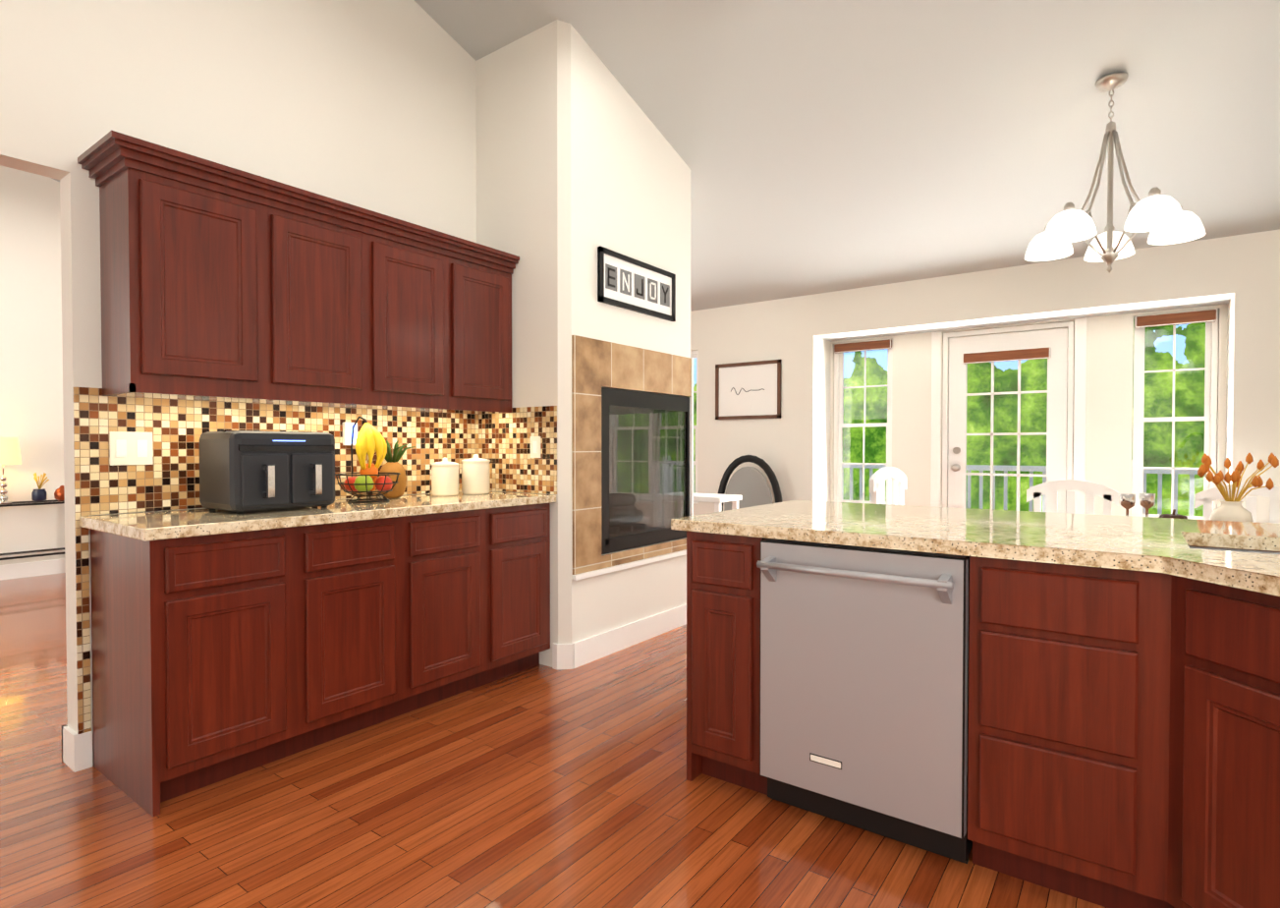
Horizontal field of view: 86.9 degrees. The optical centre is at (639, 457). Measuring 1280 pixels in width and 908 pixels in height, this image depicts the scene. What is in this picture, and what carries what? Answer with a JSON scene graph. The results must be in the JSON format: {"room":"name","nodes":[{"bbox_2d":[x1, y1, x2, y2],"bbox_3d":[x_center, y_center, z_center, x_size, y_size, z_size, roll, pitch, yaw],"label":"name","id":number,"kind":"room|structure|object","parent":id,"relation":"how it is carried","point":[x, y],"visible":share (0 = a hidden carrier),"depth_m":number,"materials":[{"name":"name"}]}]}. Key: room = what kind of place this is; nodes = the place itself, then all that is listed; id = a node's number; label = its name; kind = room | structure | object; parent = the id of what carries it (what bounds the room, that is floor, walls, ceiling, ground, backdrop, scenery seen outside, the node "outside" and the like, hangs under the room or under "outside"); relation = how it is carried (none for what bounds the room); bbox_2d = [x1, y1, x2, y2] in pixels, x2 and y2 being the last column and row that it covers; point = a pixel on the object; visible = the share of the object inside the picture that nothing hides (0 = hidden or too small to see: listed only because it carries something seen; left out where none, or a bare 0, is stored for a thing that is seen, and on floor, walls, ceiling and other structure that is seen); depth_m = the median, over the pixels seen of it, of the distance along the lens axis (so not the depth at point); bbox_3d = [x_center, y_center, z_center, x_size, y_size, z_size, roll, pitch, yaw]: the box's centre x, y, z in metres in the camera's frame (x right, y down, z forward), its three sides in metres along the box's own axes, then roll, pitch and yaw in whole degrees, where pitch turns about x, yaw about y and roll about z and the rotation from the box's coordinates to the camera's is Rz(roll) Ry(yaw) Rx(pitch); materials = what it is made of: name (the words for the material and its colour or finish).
{"room":"kitchen","nodes":[
{"label":"kitchen","id":0,"kind":"room"},
{"bbox_2d":[0,165,64,564],"bbox_3d":[-5.496,-1.439,6.054,0.150,5.000,7.700,1,1,36],"label":"wall","id":1,"kind":"structure","parent":0,"point":[31,417],"depth_m":6.03,"materials":[{"name":"beige paint"}]},
{"bbox_2d":[0,557,65,580],"bbox_3d":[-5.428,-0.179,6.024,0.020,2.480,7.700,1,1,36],"label":"baseboard","id":2,"kind":"structure","parent":1,"relation":"attached to","point":[56,566],"depth_m":6.04,"materials":[{"name":"white wood"}]},
{"bbox_2d":[0,0,476,765],"bbox_3d":[-2.393,-1.374,1.975,0.120,5.000,4.790,1,1,36],"label":"wall","id":3,"kind":"structure","parent":0,"point":[367,104],"depth_m":2.81,"materials":[{"name":"beige paint"}]},
{"bbox_2d":[61,723,92,770],"bbox_3d":[-1.574,1.041,3.227,0.034,0.130,1.844,1,1,36],"label":"baseboard","id":4,"kind":"structure","parent":3,"relation":"attached to","point":[77,751],"depth_m":2.43,"materials":[{"name":"white wood"}]},
{"bbox_2d":[77,129,278,399],"bbox_3d":[-1.709,-0.647,2.503,0.352,0.840,0.497,1,1,36],"label":"upper cabinet","id":5,"kind":"object","parent":3,"relation":"attached to","point":[218,280],"depth_m":2.42,"materials":[{"name":"brown wood"}]},
{"bbox_2d":[73,387,556,733],"bbox_3d":[-1.224,0.359,2.968,0.624,1.242,1.830,1,1,36],"label":"tile backsplash","id":6,"kind":"structure","parent":3,"relation":"attached to","point":[177,426],"depth_m":2.79,"materials":[{"name":"tile"}]},
{"bbox_2d":[109,431,153,465],"bbox_3d":[-1.907,-0.035,2.536,0.007,0.125,0.135,1,1,36],"label":"outlet","id":7,"kind":"object","parent":6,"relation":"attached to","point":[130,447],"depth_m":2.53,"materials":[{"name":"white plastic"}]},
{"bbox_2d":[342,422,357,445],"bbox_3d":[-1.385,-0.114,3.231,0.027,0.110,0.065,1,1,36],"label":"outlet","id":8,"kind":"object","parent":6,"relation":"attached to","point":[347,432],"visible":0.73,"depth_m":3.21,"materials":[{"name":"white paint"}]},
{"bbox_2d":[530,436,540,457],"bbox_3d":[-0.557,-0.057,3.592,0.075,0.115,0.008,1,1,36],"label":"outlet","id":9,"kind":"object","parent":6,"relation":"attached to","point":[534,440],"depth_m":3.59,"materials":[{"name":"white plastic"}]},
{"bbox_2d":[274,180,380,405],"bbox_3d":[-1.433,-0.653,2.879,0.352,0.840,0.435,1,1,36],"label":"upper cabinet","id":10,"kind":"object","parent":3,"relation":"attached to","point":[329,249],"depth_m":2.83,"materials":[{"name":"brown wood"}]},
{"bbox_2d":[376,212,458,409],"bbox_3d":[-1.176,-0.659,3.230,0.352,0.840,0.435,1,1,36],"label":"upper cabinet","id":11,"kind":"object","parent":3,"relation":"attached to","point":[419,264],"depth_m":3.19,"materials":[{"name":"brown wood"}]},
{"bbox_2d":[458,237,519,412],"bbox_3d":[-0.919,-0.665,3.581,0.352,0.840,0.435,1,1,36],"label":"upper cabinet","id":12,"kind":"object","parent":3,"relation":"attached to","point":[485,272],"depth_m":3.52,"materials":[{"name":"brown wood"}]},
{"bbox_2d":[0,572,1106,907],"bbox_3d":[-1.725,1.149,3.671,12.200,0.100,8.250,1,1,36],"label":"floor","id":13,"kind":"structure","parent":0,"point":[540,787],"depth_m":2.08,"materials":[{"name":"brown wood"}]},
{"bbox_2d":[0,499,64,559],"bbox_3d":[-5.308,0.724,5.864,0.340,0.680,0.640,1,1,36],"label":"console table","id":14,"kind":"object","parent":13,"relation":"on","point":[26,503],"visible":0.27,"depth_m":5.87,"materials":[{"name":"black metal"}]},
{"bbox_2d":[0,437,21,503],"bbox_3d":[-5.405,0.105,5.739,0.230,0.560,0.230,1,1,36],"label":"table lamp","id":15,"kind":"object","parent":14,"relation":"on","point":[10,453],"visible":1,"depth_m":5.72,"materials":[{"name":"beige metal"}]},
{"bbox_2d":[31,472,49,501],"bbox_3d":[-5.264,0.257,5.932,0.103,0.250,0.114,1,1,36],"label":"vase","id":16,"kind":"object","parent":14,"relation":"on","point":[38,494],"visible":1,"depth_m":5.91,"materials":[{"name":"blue ceramic"}]},
{"bbox_2d":[54,485,64,500],"bbox_3d":[-5.174,0.313,6.057,0.120,0.135,0.120,1,1,36],"label":"jar","id":17,"kind":"object","parent":14,"relation":"on","point":[59,493],"visible":0.73,"depth_m":6.01,"materials":[{"name":"orange"}]},
{"bbox_2d":[90,526,302,816],"bbox_3d":[-1.615,0.684,2.451,0.588,0.868,0.445,1,1,36],"label":"base cabinet","id":18,"kind":"object","parent":13,"relation":"on","point":[218,657],"depth_m":2.27,"materials":[{"name":"brown wood"}]},
{"bbox_2d":[79,491,556,541],"bbox_3d":[-1.217,0.220,2.960,0.618,0.038,1.809,1,1,36],"label":"countertop","id":19,"kind":"structure","parent":18,"relation":"on","point":[158,525],"depth_m":2.51,"materials":[{"name":"stone"}]},
{"bbox_2d":[199,430,334,513],"bbox_3d":[-1.461,0.049,2.684,0.372,0.310,0.400,1,1,36],"label":"air fryer","id":20,"kind":"object","parent":19,"relation":"on","point":[241,472],"visible":1,"depth_m":2.56,"materials":[{"name":"grey plastic"}]},
{"bbox_2d":[334,416,400,502],"bbox_3d":[-1.230,0.004,3.060,0.276,0.388,0.276,1,1,36],"label":"fruit basket","id":21,"kind":"object","parent":19,"relation":"on","point":[370,439],"visible":1,"depth_m":3.02,"materials":[{"name":"yellow food"}]},
{"bbox_2d":[379,440,416,498],"bbox_3d":[-1.204,0.054,3.290,0.178,0.280,0.154,0,1,13],"label":"pineapple","id":22,"kind":"object","parent":19,"relation":"on","point":[394,466],"visible":0.71,"depth_m":3.26,"materials":[{"name":"brown food"}]},
{"bbox_2d":[431,456,458,496],"bbox_3d":[-0.998,0.095,3.462,0.139,0.194,0.139,1,1,36],"label":"canister","id":23,"kind":"object","parent":19,"relation":"on","point":[444,476],"visible":1,"depth_m":3.41,"materials":[{"name":"beige ceramic"}]},
{"bbox_2d":[461,453,490,494],"bbox_3d":[-0.870,0.086,3.585,0.147,0.209,0.147,1,1,36],"label":"canister","id":24,"kind":"object","parent":19,"relation":"on","point":[475,473],"visible":1,"depth_m":3.53,"materials":[{"name":"beige ceramic"}]},
{"bbox_2d":[302,515,408,750],"bbox_3d":[-1.351,0.678,2.810,0.588,0.868,0.445,1,1,36],"label":"base cabinet","id":25,"kind":"object","parent":13,"relation":"on","point":[356,573],"depth_m":2.65,"materials":[{"name":"brown wood"}]},
{"bbox_2d":[408,507,491,712],"bbox_3d":[-1.088,0.673,3.168,0.588,0.868,0.445,1,1,36],"label":"base cabinet","id":26,"kind":"object","parent":13,"relation":"on","point":[450,552],"depth_m":3.02,"materials":[{"name":"brown wood"}]},
{"bbox_2d":[491,502,550,681],"bbox_3d":[-0.825,0.667,3.527,0.588,0.868,0.445,1,1,36],"label":"base cabinet","id":27,"kind":"object","parent":13,"relation":"on","point":[520,534],"depth_m":3.36,"materials":[{"name":"brown wood"}]},
{"bbox_2d":[475,19,691,667],"bbox_3d":[-0.348,-0.909,4.197,0.800,4.000,1.220,1,1,36],"label":"fireplace column","id":28,"kind":"structure","parent":13,"relation":"on","point":[580,160],"depth_m":3.66,"materials":[{"name":"beige paint"}]},
{"bbox_2d":[571,334,693,580],"bbox_3d":[0.002,-0.007,3.991,0.025,1.278,1.168,1,1,36],"label":"tile surround","id":29,"kind":"structure","parent":28,"relation":"attached to","point":[596,364],"depth_m":3.68,"materials":[{"name":"tile"}]},
{"bbox_2d":[597,246,675,321],"bbox_3d":[-0.004,-1.003,3.967,0.022,0.295,0.740,1,1,36],"label":"art","id":30,"kind":"object","parent":28,"relation":"attached to","point":[626,282],"visible":1,"depth_m":3.93,"materials":[{"name":"white paper"}]},
{"bbox_2d":[601,387,689,554],"bbox_3d":[-0.265,0.064,4.325,0.796,0.922,0.932,1,1,36],"label":"firebox","id":31,"kind":"object","parent":28,"relation":"in","point":[644,469],"visible":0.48,"depth_m":4.04,"materials":[{"name":"black metal"}]},
{"bbox_2d":[554,603,686,668],"bbox_3d":[-0.037,1.029,3.990,0.044,0.130,1.233,1,1,36],"label":"baseboard","id":32,"kind":"structure","parent":13,"relation":"on","point":[573,655],"depth_m":3.82,"materials":[{"name":"white wood"}]},
{"bbox_2d":[693,492,742,511],"bbox_3d":[0.462,0.682,5.377,0.600,0.780,0.360,1,1,36],"label":"side table","id":33,"kind":"object","parent":13,"relation":"on","point":[717,499],"visible":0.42,"depth_m":5.17,"materials":[{"name":"white paint"}]},
{"bbox_2d":[686,531,771,794],"bbox_3d":[0.437,0.684,2.480,0.285,0.869,0.579,1,1,36],"label":"base cabinet","id":34,"kind":"object","parent":13,"relation":"on","point":[723,576],"depth_m":2.25,"materials":[{"name":"brown wood"}]},
{"bbox_2d":[756,538,972,863],"bbox_3d":[0.780,0.690,2.193,0.600,0.858,0.659,1,1,36],"label":"dishwasher","id":35,"kind":"object","parent":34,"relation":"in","point":[863,687],"visible":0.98,"depth_m":1.95,"materials":[{"name":"grey metal"}]},
{"bbox_2d":[718,454,782,510],"bbox_3d":[0.872,0.521,5.687,0.602,1.092,0.511,0,1,21],"label":"accent chair","id":36,"kind":"object","parent":13,"relation":"on","point":[750,484],"visible":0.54,"depth_m":5.81,"materials":[{"name":"black metal"}]},
{"bbox_2d":[869,466,906,504],"bbox_3d":[1.900,0.576,4.631,0.500,1.016,0.480,-1,1,-44],"label":"dining chair","id":37,"kind":"object","parent":13,"relation":"on","point":[879,476],"visible":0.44,"depth_m":4.76,"materials":[{"name":"white paint"}]},
{"bbox_2d":[1026,479,1118,514],"bbox_3d":[2.655,0.616,4.190,0.500,0.950,0.480,1,1,36],"label":"dining chair","id":38,"kind":"object","parent":13,"relation":"on","point":[1107,494],"visible":0.33,"depth_m":4.34,"materials":[{"name":"white paint"}]},
{"bbox_2d":[967,556,1279,907],"bbox_3d":[1.420,0.703,1.262,1.521,0.869,1.080,1,1,36],"label":"base cabinet","id":39,"kind":"object","parent":13,"relation":"on","point":[1124,738],"depth_m":1.60,"materials":[{"name":"brown wood"}]},
{"bbox_2d":[670,500,1279,596],"bbox_3d":[1.332,0.240,1.654,2.779,0.038,1.743,1,1,36],"label":"countertop","id":40,"kind":"structure","parent":39,"relation":"on","point":[1144,543],"depth_m":1.96,"materials":[{"name":"stone"}]},
{"bbox_2d":[1188,545,1279,554],"bbox_3d":[1.748,0.378,1.614,0.740,0.228,0.440,1,1,36],"label":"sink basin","id":41,"kind":"object","parent":40,"relation":"in","point":[1242,550],"depth_m":1.91,"materials":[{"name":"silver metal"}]},
{"bbox_2d":[1189,545,1279,552],"bbox_3d":[2.449,0.723,3.437,1.500,0.760,0.920,1,1,36],"label":"dining table","id":42,"kind":"object","parent":13,"relation":"on","point":[1234,548],"depth_m":2.83,"materials":[{"name":"brown wood"}]},
{"bbox_2d":[1119,493,1155,516],"bbox_3d":[2.544,0.262,3.459,0.181,0.160,0.068,0,1,-9],"label":"glass","id":43,"kind":"object","parent":42,"relation":"on","point":[1128,501],"visible":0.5,"depth_m":3.44,"materials":[{"name":"clear glass"}]},
{"bbox_2d":[1159,508,1187,518],"bbox_3d":[2.586,0.297,3.280,0.120,0.096,0.117,1,1,36],"label":"decor","id":44,"kind":"object","parent":42,"relation":"on","point":[1174,516],"visible":0.33,"depth_m":3.25,"materials":[{"name":"brown"}]},
{"bbox_2d":[1197,452,1279,521],"bbox_3d":[2.840,0.161,3.218,0.287,0.371,0.251,1,1,36],"label":"vase","id":45,"kind":"object","parent":42,"relation":"on","point":[1229,508],"visible":1,"depth_m":3.18,"materials":[{"name":"beige ceramic"}]},
{"bbox_2d":[1194,483,1279,523],"bbox_3d":[3.367,0.623,3.741,0.500,0.950,0.480,1,1,44],"label":"dining chair","id":46,"kind":"object","parent":13,"relation":"on","point":[1206,498],"visible":0.33,"depth_m":3.88,"materials":[{"name":"white paint"}]},
{"bbox_2d":[51,0,1279,311],"bbox_3d":[-1.855,-2.584,3.434,12.200,2.572,7.910,1,1,36],"label":"ceiling","id":47,"kind":"structure","parent":0,"point":[825,145],"depth_m":3.65,"materials":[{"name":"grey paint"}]},
{"bbox_2d":[1024,71,1205,272],"bbox_3d":[2.275,-1.355,3.274,0.729,0.921,0.710,1,1,36],"label":"chandelier","id":48,"kind":"object","parent":47,"relation":"hanging from","point":[1162,219],"visible":0.98,"depth_m":3.22,"materials":[{"name":"white glass"}]},
{"bbox_2d":[690,228,1279,522],"bbox_3d":[1.079,-0.290,6.119,10.600,2.700,0.150,1,1,36],"label":"wall","id":49,"kind":"structure","parent":0,"point":[1243,271],"depth_m":5.00,"materials":[{"name":"beige paint"}]},
{"bbox_2d":[690,350,698,502],"bbox_3d":[0.373,-0.299,6.636,0.544,1.454,0.090,1,1,36],"label":"window","id":50,"kind":"structure","parent":49,"relation":"in","point":[694,354],"depth_m":6.46,"materials":[{"name":"white"}]},
{"bbox_2d":[715,359,781,419],"bbox_3d":[0.966,-0.605,6.087,0.650,0.510,0.024,1,1,36],"label":"art","id":51,"kind":"object","parent":49,"relation":"attached to","point":[748,390],"visible":0.98,"depth_m":6.08,"materials":[{"name":"white paper"}]},
{"bbox_2d":[819,297,1231,515],"bbox_3d":[2.761,-0.126,5.228,2.990,2.400,0.400,1,1,36],"label":"wall","id":52,"kind":"structure","parent":0,"point":[1109,400],"depth_m":4.91,"materials":[{"name":"beige paint"}]},
{"bbox_2d":[834,338,892,503],"bbox_3d":[1.959,-0.271,5.932,0.580,1.487,0.150,1,1,36],"label":"bay window","id":53,"kind":"structure","parent":52,"relation":"in","point":[840,349],"depth_m":5.96,"materials":[{"name":"white"}]},
{"bbox_2d":[930,317,1086,513],"bbox_3d":[2.853,0.023,5.287,1.060,2.096,0.180,1,1,36],"label":"door","id":54,"kind":"structure","parent":52,"relation":"in","point":[1060,348],"depth_m":5.25,"materials":[{"name":"white"}]},
{"bbox_2d":[1131,308,1218,519],"bbox_3d":[3.684,-0.250,4.667,0.520,1.487,0.150,1,1,36],"label":"bay window","id":55,"kind":"structure","parent":52,"relation":"in","point":[1208,317],"depth_m":4.68,"materials":[{"name":"white"}]},
{"bbox_2d":[821,297,1230,341],"bbox_3d":[2.717,-1.125,5.152,2.690,0.200,0.248,1,1,36],"label":"ceiling","id":56,"kind":"structure","parent":0,"point":[1195,304],"depth_m":4.97,"materials":[{"name":"grey paint"}]},
{"label":"outside","id":57,"kind":"structure","parent":0,"visible":0},
{"bbox_2d":[693,319,1205,516],"bbox_3d":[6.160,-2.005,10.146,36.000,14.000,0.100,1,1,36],"label":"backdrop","id":58,"kind":"structure","parent":57,"point":[1189,383],"depth_m":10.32,"materials":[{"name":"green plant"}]},
{"bbox_3d":[3.617,1.210,6.730,10.000,0.120,2.900,1,1,36],"label":"deck","id":59,"kind":"object","parent":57,"visible":0},
{"bbox_2d":[693,459,1198,515],"bbox_3d":[4.416,0.573,7.809,10.000,1.120,0.100,1,1,36],"label":"deck railing","id":60,"kind":"object","parent":59,"relation":"on","point":[1043,468],"depth_m":7.76,"materials":[{"name":"white paint"}]}
]}

